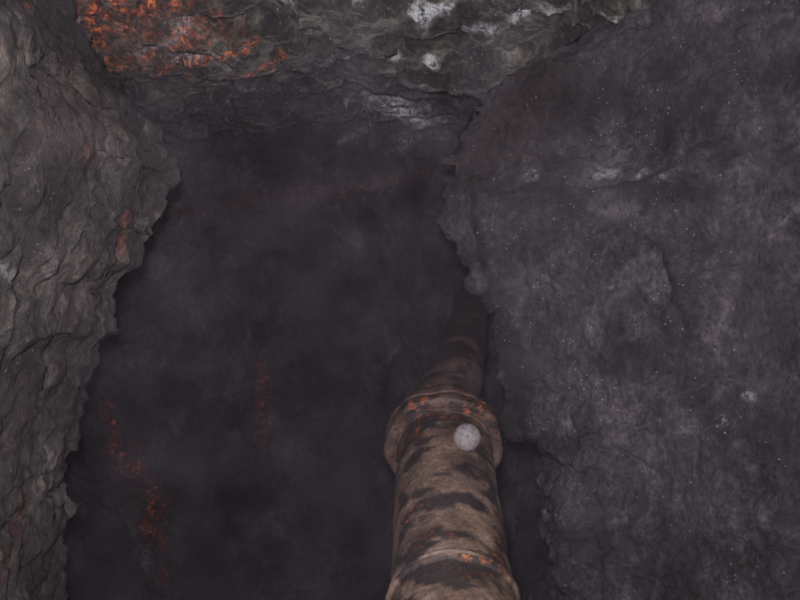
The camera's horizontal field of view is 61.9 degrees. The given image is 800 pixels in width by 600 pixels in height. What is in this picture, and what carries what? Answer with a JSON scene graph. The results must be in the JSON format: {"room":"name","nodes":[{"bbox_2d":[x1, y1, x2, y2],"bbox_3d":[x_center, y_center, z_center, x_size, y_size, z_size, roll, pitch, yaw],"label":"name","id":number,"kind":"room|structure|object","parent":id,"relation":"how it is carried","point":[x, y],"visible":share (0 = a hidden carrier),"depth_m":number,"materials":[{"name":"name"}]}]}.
{"room":"mine tunnel","nodes":[
{"label":"mine tunnel","id":0,"kind":"room"},
{"bbox_2d":[0,0,181,599],"bbox_3d":[-1.933,0.453,2.989,1.775,5.116,7.535,0,0,-18],"label":"wall","id":1,"kind":"structure","parent":0,"point":[86,177],"depth_m":2.46,"materials":[{"name":"grey stone"}]},
{"bbox_2d":[62,116,550,599],"bbox_3d":[-0.892,0.100,5.586,6.321,6.000,1.076,0,0,0],"label":"floor","id":2,"kind":"structure","parent":0,"point":[295,285],"depth_m":5.45,"materials":[{"name":"grey stone"}]},
{"bbox_2d":[75,0,649,143],"bbox_3d":[-0.008,-1.476,2.982,5.222,0.737,7.563,0,0,0],"label":"ceiling","id":3,"kind":"structure","parent":0,"point":[420,69],"depth_m":3.43,"materials":[{"name":"grey stone"}]},
{"bbox_2d":[435,0,799,599],"bbox_3d":[1.192,0.447,2.799,1.994,5.133,7.217,0,0,0],"label":"wall","id":4,"kind":"structure","parent":0,"point":[624,203],"depth_m":2.81,"materials":[{"name":"grey stone"}]},
{"bbox_2d":[384,286,520,599],"bbox_3d":[0.139,0.713,1.881,0.427,1.584,4.027,0,0,4],"label":"rusty pipe","id":5,"kind":"object","parent":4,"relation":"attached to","point":[443,447],"visible":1,"depth_m":1.80,"materials":[{"name":"metal"}]}
]}

